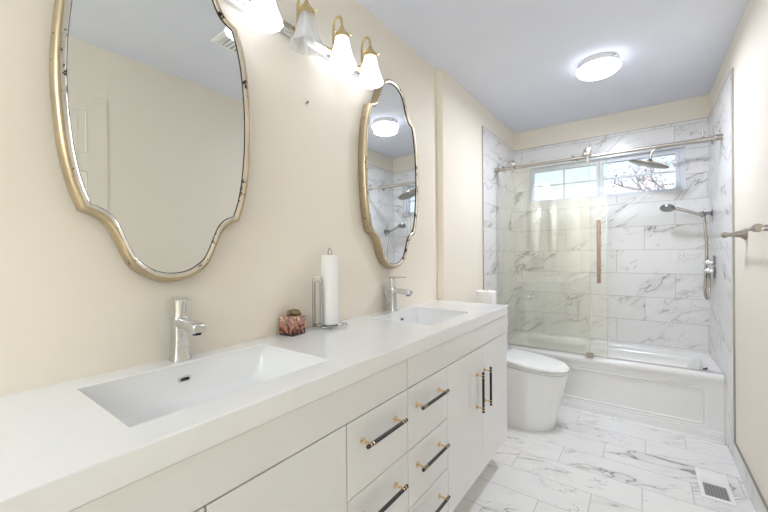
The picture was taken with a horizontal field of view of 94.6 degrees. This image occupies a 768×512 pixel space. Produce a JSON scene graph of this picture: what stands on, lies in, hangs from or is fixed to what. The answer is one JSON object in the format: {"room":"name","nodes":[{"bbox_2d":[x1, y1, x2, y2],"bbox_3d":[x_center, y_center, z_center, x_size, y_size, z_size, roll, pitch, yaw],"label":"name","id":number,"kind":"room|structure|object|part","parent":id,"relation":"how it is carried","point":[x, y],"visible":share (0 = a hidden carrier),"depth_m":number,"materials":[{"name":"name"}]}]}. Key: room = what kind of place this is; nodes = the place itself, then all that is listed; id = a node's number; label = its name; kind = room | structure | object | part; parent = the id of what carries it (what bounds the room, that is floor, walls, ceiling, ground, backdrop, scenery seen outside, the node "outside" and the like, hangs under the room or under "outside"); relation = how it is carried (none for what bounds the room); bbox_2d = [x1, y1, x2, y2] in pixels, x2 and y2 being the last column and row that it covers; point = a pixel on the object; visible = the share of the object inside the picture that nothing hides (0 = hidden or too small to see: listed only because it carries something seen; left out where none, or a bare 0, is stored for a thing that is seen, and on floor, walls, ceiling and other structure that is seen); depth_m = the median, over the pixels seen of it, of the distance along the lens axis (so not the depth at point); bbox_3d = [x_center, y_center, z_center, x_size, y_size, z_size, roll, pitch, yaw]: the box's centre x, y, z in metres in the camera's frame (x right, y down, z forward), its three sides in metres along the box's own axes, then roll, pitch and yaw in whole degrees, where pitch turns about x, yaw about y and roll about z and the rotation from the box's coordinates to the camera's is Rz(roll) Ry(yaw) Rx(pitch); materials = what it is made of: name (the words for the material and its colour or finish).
{"room":"bathroom","nodes":[
{"label":"bathroom","id":0,"kind":"room"},
{"bbox_2d":[0,0,437,395],"bbox_3d":[-1.106,-0.006,0.456,0.100,2.440,4.830,0,0,36],"label":"wall","id":1,"kind":"structure","parent":0,"point":[72,308],"depth_m":1.23,"materials":[{"name":"beige paint"}]},
{"bbox_2d":[49,0,250,281],"bbox_3d":[-0.612,-0.428,1.010,0.046,1.004,0.504,0,0,36],"label":"wall mirror","id":2,"kind":"object","parent":1,"relation":"attached to","point":[150,100],"visible":1,"depth_m":0.96,"materials":[{"name":"gold metal"}]},
{"bbox_2d":[223,0,383,88],"bbox_3d":[-0.253,-0.902,1.410,0.159,0.239,0.750,0,0,36],"label":"vanity light","id":3,"kind":"object","parent":1,"relation":"attached to","point":[263,16],"visible":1,"depth_m":1.37,"materials":[{"name":"white glass"}]},
{"bbox_3d":[-0.400,-0.844,1.180,0.125,0.126,0.125,0,0,36],"label":"lamp shade","id":4,"kind":"part","parent":3,"relation":"part of","materials":[{"name":"white glass"}]},
{"bbox_3d":[-0.316,-0.932,1.348,0.074,0.155,0.032,0,0,36],"label":"arm","id":5,"kind":"part","parent":3,"relation":"part of","materials":[{"name":"gold metal"}]},
{"bbox_3d":[-0.290,-0.851,1.330,0.125,0.126,0.125,0,0,36],"label":"lamp shade","id":6,"kind":"part","parent":3,"relation":"part of","materials":[{"name":"white glass"}]},
{"bbox_3d":[-0.202,-0.939,1.505,0.074,0.155,0.032,0,0,36],"label":"arm","id":7,"kind":"part","parent":3,"relation":"part of","materials":[{"name":"gold metal"}]},
{"bbox_3d":[-0.176,-0.858,1.487,0.125,0.126,0.125,0,0,36],"label":"lamp shade","id":8,"kind":"part","parent":3,"relation":"part of","materials":[{"name":"white glass"}]},
{"bbox_3d":[-0.089,-0.946,1.658,0.074,0.155,0.032,0,0,36],"label":"arm","id":9,"kind":"part","parent":3,"relation":"part of","materials":[{"name":"gold metal"}]},
{"bbox_3d":[-0.063,-0.865,1.640,0.125,0.126,0.125,0,0,36],"label":"lamp shade","id":10,"kind":"part","parent":3,"relation":"part of","materials":[{"name":"white glass"}]},
{"bbox_2d":[358,79,417,267],"bbox_3d":[0.040,-0.435,1.902,0.046,1.004,0.504,0,0,36],"label":"wall mirror","id":11,"kind":"object","parent":1,"relation":"attached to","point":[387,149],"visible":1,"depth_m":1.85,"materials":[{"name":"gold metal"}]},
{"bbox_2d":[436,68,513,302],"bbox_3d":[0.838,-0.029,3.076,0.146,2.440,1.695,0,0,36],"label":"wall","id":12,"kind":"structure","parent":0,"point":[461,118],"depth_m":2.56,"materials":[{"name":"beige paint"}]},
{"bbox_2d":[482,126,513,289],"bbox_3d":[1.080,0.058,3.274,0.009,2.263,0.891,0,0,36],"label":"trim","id":13,"kind":"structure","parent":12,"relation":"attached to","point":[482,126],"depth_m":2.91,"materials":[{"name":"metal"}]},
{"bbox_2d":[483,127,515,335],"bbox_3d":[1.083,0.060,3.280,0.008,2.257,0.893,0,0,36],"label":"tile","id":14,"kind":"structure","parent":12,"relation":"attached to","point":[499,187],"depth_m":3.24,"materials":[{"name":"stone"}]},
{"bbox_2d":[357,0,748,133],"bbox_3d":[0.041,-1.266,0.656,1.728,0.060,6.525,0,0,36],"label":"ceiling","id":15,"kind":"structure","parent":0,"point":[520,59],"depth_m":2.11,"materials":[{"name":"paint"}]},
{"bbox_2d":[576,52,621,80],"bbox_3d":[1.381,-1.205,2.282,0.250,0.092,0.250,0,0,36],"label":"ceiling light","id":16,"kind":"object","parent":15,"relation":"attached to","point":[602,65],"visible":1,"depth_m":2.22,"materials":[{"name":"white glass"}]},
{"bbox_2d":[453,405,755,511],"bbox_3d":[0.061,1.234,0.662,1.728,0.060,6.525,0,0,36],"label":"floor","id":17,"kind":"structure","parent":0,"point":[590,461],"depth_m":1.96,"materials":[{"name":"stone"}]},
{"bbox_2d":[68,315,506,511],"bbox_3d":[-0.092,0.774,1.313,0.512,0.859,2.128,0,0,36],"label":"vanity cabinet","id":18,"kind":"object","parent":17,"relation":"on","point":[414,434],"visible":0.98,"depth_m":1.01,"materials":[{"name":"white paint"}]},
{"bbox_3d":[-0.439,0.756,0.487,0.018,0.606,0.382,0,0,36],"label":"door","id":19,"kind":"part","parent":18,"relation":"part of","materials":[{"name":"white paint"}]},
{"bbox_3d":[-0.242,0.398,0.759,0.018,0.099,1.058,0,0,36],"label":"panel","id":20,"kind":"part","parent":18,"relation":"part of","materials":[{"name":"white paint"}]},
{"bbox_2d":[0,300,506,511],"bbox_3d":[-0.110,0.318,1.323,0.479,0.051,2.132,0,0,36],"label":"countertop","id":21,"kind":"structure","parent":18,"relation":"on","point":[61,450],"depth_m":0.68,"materials":[{"name":"white stone"}]},
{"bbox_2d":[168,296,205,361],"bbox_3d":[-0.549,0.206,0.991,0.142,0.182,0.049,0,0,36],"label":"faucet","id":22,"kind":"object","parent":21,"relation":"on","point":[181,324],"visible":1,"depth_m":1.00,"materials":[{"name":"silver metal"}]},
{"bbox_3d":[-0.561,0.121,0.999,0.094,0.011,0.037,0,0,36],"label":"lever","id":23,"kind":"part","parent":22,"relation":"part of","materials":[{"name":"silver metal"}]},
{"bbox_3d":[-0.535,0.192,0.980,0.106,0.033,0.037,0,0,36],"label":"spout","id":24,"kind":"part","parent":22,"relation":"part of","materials":[{"name":"silver metal"}]},
{"bbox_2d":[80,346,324,426],"bbox_3d":[-0.424,0.353,0.901,0.310,0.102,0.478,0,0,36],"label":"sink","id":25,"kind":"object","parent":21,"relation":"in","point":[134,401],"visible":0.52,"depth_m":0.98,"materials":[{"name":"white ceramic"}]},
{"bbox_2d":[279,309,304,336],"bbox_3d":[-0.346,0.247,1.336,0.070,0.095,0.071,0,0,28],"label":"box","id":26,"kind":"object","parent":21,"relation":"on","point":[292,324],"visible":1,"depth_m":1.31,"materials":[{"name":"stone"}]},
{"bbox_2d":[312,248,346,329],"bbox_3d":[-0.226,0.128,1.462,0.109,0.325,0.139,0,0,36],"label":"paper towel holder","id":27,"kind":"object","parent":21,"relation":"on","point":[321,283],"visible":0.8,"depth_m":1.42,"materials":[{"name":"metal"}]},
{"bbox_2d":[321,255,338,324],"bbox_3d":[-0.223,0.137,1.465,0.070,0.283,0.070,0,0,36],"label":"paper towel roll","id":28,"kind":"object","parent":27,"relation":"on","point":[329,263],"visible":0.95,"depth_m":1.43,"materials":[{"name":"paper"}]},
{"bbox_2d":[384,276,412,310],"bbox_3d":[0.075,0.199,1.850,0.148,0.182,0.061,0,0,36],"label":"faucet","id":29,"kind":"object","parent":21,"relation":"on","point":[392,290],"visible":1,"depth_m":1.86,"materials":[{"name":"silver metal"}]},
{"bbox_3d":[0.070,0.113,1.861,0.094,0.011,0.037,0,0,36],"label":"lever","id":30,"kind":"part","parent":29,"relation":"part of","materials":[{"name":"silver metal"}]},
{"bbox_3d":[0.096,0.185,1.842,0.106,0.033,0.037,0,0,36],"label":"spout","id":31,"kind":"part","parent":29,"relation":"part of","materials":[{"name":"silver metal"}]},
{"bbox_2d":[375,308,465,324],"bbox_3d":[0.191,0.346,1.741,0.310,0.102,0.417,0,0,36],"label":"sink","id":32,"kind":"object","parent":21,"relation":"in","point":[418,315],"visible":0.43,"depth_m":1.92,"materials":[{"name":"white ceramic"}]},
{"bbox_3d":[-0.214,0.753,0.794,0.018,0.606,0.371,0,0,36],"label":"door","id":33,"kind":"part","parent":18,"relation":"part of","materials":[{"name":"white paint"}]},
{"bbox_3d":[-0.048,0.518,0.983,0.030,0.019,0.019,0,0,36],"label":"handle post","id":34,"kind":"part","parent":18,"relation":"part of","materials":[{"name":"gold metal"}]},
{"bbox_3d":[-0.017,0.551,1.067,0.018,0.205,0.297,0,0,36],"label":"drawer","id":35,"kind":"part","parent":18,"relation":"part of","materials":[{"name":"white paint"}]},
{"bbox_3d":[-0.015,0.755,1.067,0.018,0.195,0.297,0,0,36],"label":"drawer","id":36,"kind":"part","parent":18,"relation":"part of","materials":[{"name":"white paint"}]},
{"bbox_3d":[0.014,0.517,1.038,0.012,0.012,0.200,0,0,36],"label":"handle","id":37,"kind":"part","parent":18,"relation":"part of","materials":[{"name":"black metal"}]},
{"bbox_3d":[0.015,0.726,1.038,0.012,0.012,0.200,0,0,36],"label":"handle","id":38,"kind":"part","parent":18,"relation":"part of","materials":[{"name":"black metal"}]},
{"bbox_3d":[0.047,0.517,1.113,0.030,0.019,0.019,0,0,36],"label":"handle post","id":39,"kind":"part","parent":18,"relation":"part of","materials":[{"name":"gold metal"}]},
{"bbox_3d":[0.049,0.726,1.114,0.030,0.019,0.019,0,0,36],"label":"handle post","id":40,"kind":"part","parent":18,"relation":"part of","materials":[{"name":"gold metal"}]},
{"bbox_3d":[0.128,0.725,1.222,0.030,0.019,0.019,0,0,36],"label":"handle post","id":41,"kind":"part","parent":18,"relation":"part of","materials":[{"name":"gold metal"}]},
{"bbox_3d":[0.160,0.549,1.308,0.018,0.205,0.294,0,0,36],"label":"drawer","id":42,"kind":"part","parent":18,"relation":"part of","materials":[{"name":"white paint"}]},
{"bbox_3d":[0.162,0.753,1.309,0.018,0.195,0.294,0,0,36],"label":"drawer","id":43,"kind":"part","parent":18,"relation":"part of","materials":[{"name":"white paint"}]},
{"bbox_3d":[0.164,0.953,1.310,0.018,0.198,0.294,0,0,36],"label":"drawer","id":44,"kind":"part","parent":18,"relation":"part of","materials":[{"name":"white paint"}]},
{"bbox_3d":[0.189,0.515,1.276,0.012,0.012,0.200,0,0,36],"label":"handle","id":45,"kind":"part","parent":18,"relation":"part of","materials":[{"name":"black metal"}]},
{"bbox_3d":[0.190,0.724,1.277,0.012,0.012,0.200,0,0,36],"label":"handle","id":46,"kind":"part","parent":18,"relation":"part of","materials":[{"name":"black metal"}]},
{"bbox_3d":[0.192,0.923,1.277,0.012,0.012,0.200,0,0,36],"label":"handle","id":47,"kind":"part","parent":18,"relation":"part of","materials":[{"name":"black metal"}]},
{"bbox_3d":[0.386,0.390,1.618,0.018,0.099,1.062,0,0,36],"label":"panel","id":48,"kind":"part","parent":18,"relation":"part of","materials":[{"name":"white paint"}]},
{"bbox_3d":[0.363,0.747,1.583,0.018,0.606,0.378,0,0,36],"label":"door","id":49,"kind":"part","parent":18,"relation":"part of","materials":[{"name":"white paint"}]},
{"bbox_3d":[0.464,0.637,1.651,0.011,0.190,0.011,-1,0,-20],"label":"handle","id":50,"kind":"part","parent":18,"relation":"part of","materials":[{"name":"black metal"}]},
{"bbox_3d":[0.522,0.636,1.732,0.011,0.190,0.011,0,0,2],"label":"handle","id":51,"kind":"part","parent":18,"relation":"part of","materials":[{"name":"black metal"}]},
{"bbox_3d":[0.589,0.744,1.893,0.018,0.606,0.382,0,0,36],"label":"door","id":52,"kind":"part","parent":18,"relation":"part of","materials":[{"name":"white paint"}]},
{"bbox_2d":[496,303,569,430],"bbox_3d":[1.004,0.785,2.599,0.640,0.812,0.386,0,0,36],"label":"toilet","id":53,"kind":"object","parent":17,"relation":"on","point":[536,382],"visible":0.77,"depth_m":2.41,"materials":[{"name":"white ceramic"}]},
{"bbox_2d":[476,290,495,303],"bbox_3d":[0.764,0.324,2.646,0.144,0.126,0.144,0,0,36],"label":"toilet paper roll","id":54,"kind":"object","parent":53,"relation":"on","point":[482,296],"visible":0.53,"depth_m":2.59,"materials":[{"name":"paper"}]},
{"bbox_3d":[0.817,0.586,2.734,0.179,0.332,0.376,0,0,36],"label":"tank","id":55,"kind":"part","parent":53,"relation":"part of","materials":[{"name":"white ceramic"}]},
{"bbox_3d":[1.002,0.968,2.602,0.628,0.447,0.372,0,0,36],"label":"bowl","id":56,"kind":"part","parent":53,"relation":"part of","materials":[{"name":"white ceramic"}]},
{"bbox_3d":[1.083,0.774,2.541,0.432,0.056,0.374,0,0,36],"label":"seat","id":57,"kind":"part","parent":53,"relation":"part of","materials":[{"name":"white plastic"}]},
{"bbox_3d":[1.085,0.750,2.539,0.438,0.070,0.380,0,0,36],"label":"lid","id":58,"kind":"part","parent":53,"relation":"part of","materials":[{"name":"white ceramic"}]},
{"bbox_2d":[507,331,724,441],"bbox_3d":[1.762,0.975,2.944,1.473,0.418,0.629,0,0,36],"label":"bathtub","id":59,"kind":"object","parent":17,"relation":"on","point":[688,401],"visible":0.66,"depth_m":2.58,"materials":[{"name":"ceramic"}]},
{"bbox_2d":[586,352,593,357],"bbox_3d":[1.569,0.754,2.701,0.050,0.028,0.030,0,0,36],"label":"guide","id":60,"kind":"object","parent":59,"relation":"on","point":[587,353],"visible":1,"depth_m":2.69,"materials":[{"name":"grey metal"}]},
{"bbox_2d":[508,343,722,373],"bbox_3d":[1.608,0.767,2.735,1.469,0.002,0.022,0,0,36],"label":"threshold","id":61,"kind":"object","parent":59,"relation":"on","point":[508,343],"visible":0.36,"depth_m":2.59,"materials":[{"name":"metal"}]},
{"bbox_2d":[502,160,589,308],"bbox_3d":[1.299,-0.019,2.951,0.721,1.575,0.016,0,0,36],"label":"fixed glass panel","id":62,"kind":"object","parent":61,"relation":"on","point":[576,160],"visible":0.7,"depth_m":2.74,"materials":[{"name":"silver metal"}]},
{"bbox_2d":[507,331,724,382],"bbox_3d":[1.761,0.914,2.943,1.473,0.295,0.629,0,0,36],"label":"basin","id":63,"kind":"object","parent":59,"relation":"in","point":[583,369],"depth_m":2.77,"materials":[{"name":"ceramic"}]},
{"bbox_3d":[1.585,1.161,2.700,1.473,0.050,0.022,0,0,36],"label":"foot molding","id":64,"kind":"part","parent":59,"relation":"part of","materials":[{"name":"plastic"}]},
{"bbox_2d":[694,467,736,506],"bbox_3d":[1.705,1.184,1.830,0.127,0.006,0.296,0,0,36],"label":"floor vent","id":65,"kind":"object","parent":17,"relation":"in","point":[715,486],"visible":1,"depth_m":1.82,"materials":[{"name":"white metal"}]},
{"bbox_3d":[1.742,1.185,1.881,0.091,0.003,0.122,0,0,36],"label":"damper plate","id":66,"kind":"part","parent":65,"relation":"part of","materials":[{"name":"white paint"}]},
{"bbox_2d":[702,482,730,501],"bbox_3d":[1.669,1.185,1.781,0.091,0.003,0.126,0,0,36],"label":"grille","id":67,"kind":"object","parent":65,"relation":"attached to","point":[709,489],"depth_m":1.78,"materials":[{"name":"grey metal"}]},
{"bbox_2d":[514,94,709,353],"bbox_3d":[1.972,-0.038,3.239,1.491,2.440,0.092,0,0,36],"label":"wall","id":68,"kind":"structure","parent":0,"point":[697,107],"depth_m":3.11,"materials":[{"name":"beige paint"}]},
{"bbox_2d":[531,160,599,202],"bbox_3d":[1.736,-0.704,3.417,0.591,0.350,0.035,0,0,36],"label":"window","id":69,"kind":"structure","parent":68,"relation":"in","point":[595,162],"depth_m":3.40,"materials":[{"name":"plastic"}]},
{"bbox_2d":[530,146,685,202],"bbox_3d":[1.967,-0.705,3.231,1.192,0.351,0.102,0,0,36],"label":"trim","id":70,"kind":"structure","parent":68,"relation":"attached to","point":[681,146],"depth_m":3.19,"materials":[{"name":"plastic"}]},
{"bbox_2d":[514,117,709,352],"bbox_3d":[1.941,-0.155,3.199,1.475,1.839,0.008,0,0,36],"label":"wall tile","id":71,"kind":"structure","parent":68,"relation":"attached to","point":[652,266],"depth_m":3.10,"materials":[{"name":"stone"}]},
{"bbox_2d":[517,117,707,150],"bbox_3d":[1.933,-1.077,3.196,1.475,0.005,0.009,0,0,36],"label":"trim","id":72,"kind":"structure","parent":68,"relation":"attached to","point":[704,117],"depth_m":3.10,"materials":[{"name":"metal"}]},
{"bbox_2d":[600,148,679,196],"bbox_3d":[2.202,-0.707,3.076,0.562,0.350,0.035,0,0,36],"label":"window","id":73,"kind":"structure","parent":68,"relation":"in","point":[676,152],"depth_m":3.05,"materials":[{"name":"plastic"}]},
{"bbox_2d":[680,146,685,189],"bbox_3d":[2.435,-0.708,2.889,0.034,0.350,0.102,0,0,36],"label":"trim","id":74,"kind":"structure","parent":68,"relation":"attached to","point":[682,150],"depth_m":2.87,"materials":[{"name":"plastic"}]},
{"bbox_2d":[710,0,767,505],"bbox_3d":[0.711,-0.021,0.176,0.092,2.440,6.525,0,0,36],"label":"wall","id":75,"kind":"structure","parent":0,"point":[747,53],"depth_m":1.72,"materials":[{"name":"beige paint"}]},
{"bbox_2d":[709,72,732,457],"bbox_3d":[2.280,0.053,2.404,0.008,2.257,0.893,0,0,36],"label":"wall tile","id":76,"kind":"structure","parent":75,"relation":"attached to","point":[720,152],"depth_m":2.29,"materials":[{"name":"stone"}]},
{"bbox_2d":[494,131,722,172],"bbox_3d":[1.581,-0.780,2.712,1.474,0.072,0.038,0,0,36],"label":"rail","id":77,"kind":"object","parent":76,"relation":"attached to","point":[717,137],"visible":1,"depth_m":2.58,"materials":[{"name":"silver metal"}]},
{"bbox_2d":[509,148,607,298],"bbox_3d":[1.339,-0.031,2.844,0.767,1.578,0.064,0,0,36],"label":"door","id":78,"kind":"structure","parent":77,"relation":"hanging from","point":[587,151],"depth_m":2.63,"materials":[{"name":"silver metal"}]},
{"bbox_3d":[1.592,-0.034,2.628,0.024,0.470,0.014,0,0,36],"label":"handle","id":79,"kind":"part","parent":78,"relation":"part of","materials":[{"name":"brown metal"}]},
{"bbox_2d":[629,140,713,168],"bbox_3d":[2.192,-0.774,2.727,0.505,0.194,0.270,0,0,36],"label":"shower","id":80,"kind":"object","parent":76,"relation":"attached to","point":[650,163],"visible":0.84,"depth_m":2.76,"materials":[{"name":"silver metal"}]},
{"bbox_3d":[2.241,-0.810,2.690,0.372,0.095,0.020,0,0,36],"label":"arm","id":81,"kind":"part","parent":80,"relation":"part of","materials":[{"name":"silver metal"}]},
{"bbox_2d":[660,204,712,298],"bbox_3d":[2.286,-0.039,2.683,0.310,0.723,0.091,0,0,36],"label":"shower","id":82,"kind":"object","parent":76,"relation":"attached to","point":[666,207],"visible":0.95,"depth_m":2.62,"materials":[{"name":"metal"}]},
{"bbox_2d":[703,255,715,278],"bbox_3d":[2.348,0.080,2.558,0.062,0.170,0.100,0,0,36],"label":"shower valve","id":83,"kind":"object","parent":76,"relation":"attached to","point":[707,262],"visible":1,"depth_m":2.54,"materials":[{"name":"metal"}]},
{"bbox_3d":[2.337,0.106,2.550,0.053,0.040,0.075,0,0,36],"label":"handle","id":84,"kind":"part","parent":83,"relation":"part of","materials":[{"name":"silver metal"}]},
{"bbox_3d":[2.336,0.046,2.550,0.053,0.040,0.075,0,0,36],"label":"handle","id":85,"kind":"part","parent":83,"relation":"part of","materials":[{"name":"silver metal"}]},
{"bbox_2d":[708,68,735,460],"bbox_3d":[2.273,0.050,2.396,0.009,2.263,0.899,0,0,36],"label":"trim","id":86,"kind":"structure","parent":75,"relation":"attached to","point":[732,69],"depth_m":2.03,"materials":[{"name":"metal"}]},
{"bbox_2d":[720,224,767,239],"bbox_3d":[1.627,-0.108,1.585,0.092,0.060,0.704,0,0,36],"label":"towel bar","id":87,"kind":"object","parent":75,"relation":"attached to","point":[743,234],"visible":1,"depth_m":1.57,"materials":[{"name":"grey metal"}]},
{"bbox_3d":[1.805,-0.110,1.826,0.088,0.060,0.060,0,0,36],"label":"post","id":88,"kind":"part","parent":87,"relation":"part of","materials":[{"name":"grey metal"}]},
{"bbox_3d":[1.451,-0.106,1.341,0.088,0.060,0.060,0,0,36],"label":"post","id":89,"kind":"part","parent":87,"relation":"part of","materials":[{"name":"grey metal"}]},
{"bbox_2d":[733,441,767,511],"bbox_3d":[0.414,1.144,-0.154,0.010,0.118,5.426,0,0,36],"label":"baseboard","id":90,"kind":"structure","parent":75,"relation":"attached to","point":[759,504],"depth_m":1.74,"materials":[{"name":"stone"}]},
{"label":"outside","id":91,"kind":"structure","parent":0,"visible":0},
{"bbox_3d":[10.646,1.484,14.729,30.000,0.200,27.675,0,0,36],"label":"ground","id":92,"kind":"structure","parent":91,"visible":0},
{"bbox_2d":[593,156,675,191],"bbox_3d":[4.807,-1.506,5.496,2.650,5.924,3.055,-1,0,-24],"label":"bare tree","id":93,"kind":"object","parent":92,"relation":"on","point":[643,179],"visible":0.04,"depth_m":6.12,"materials":[{"name":"brown plant"}]}
]}

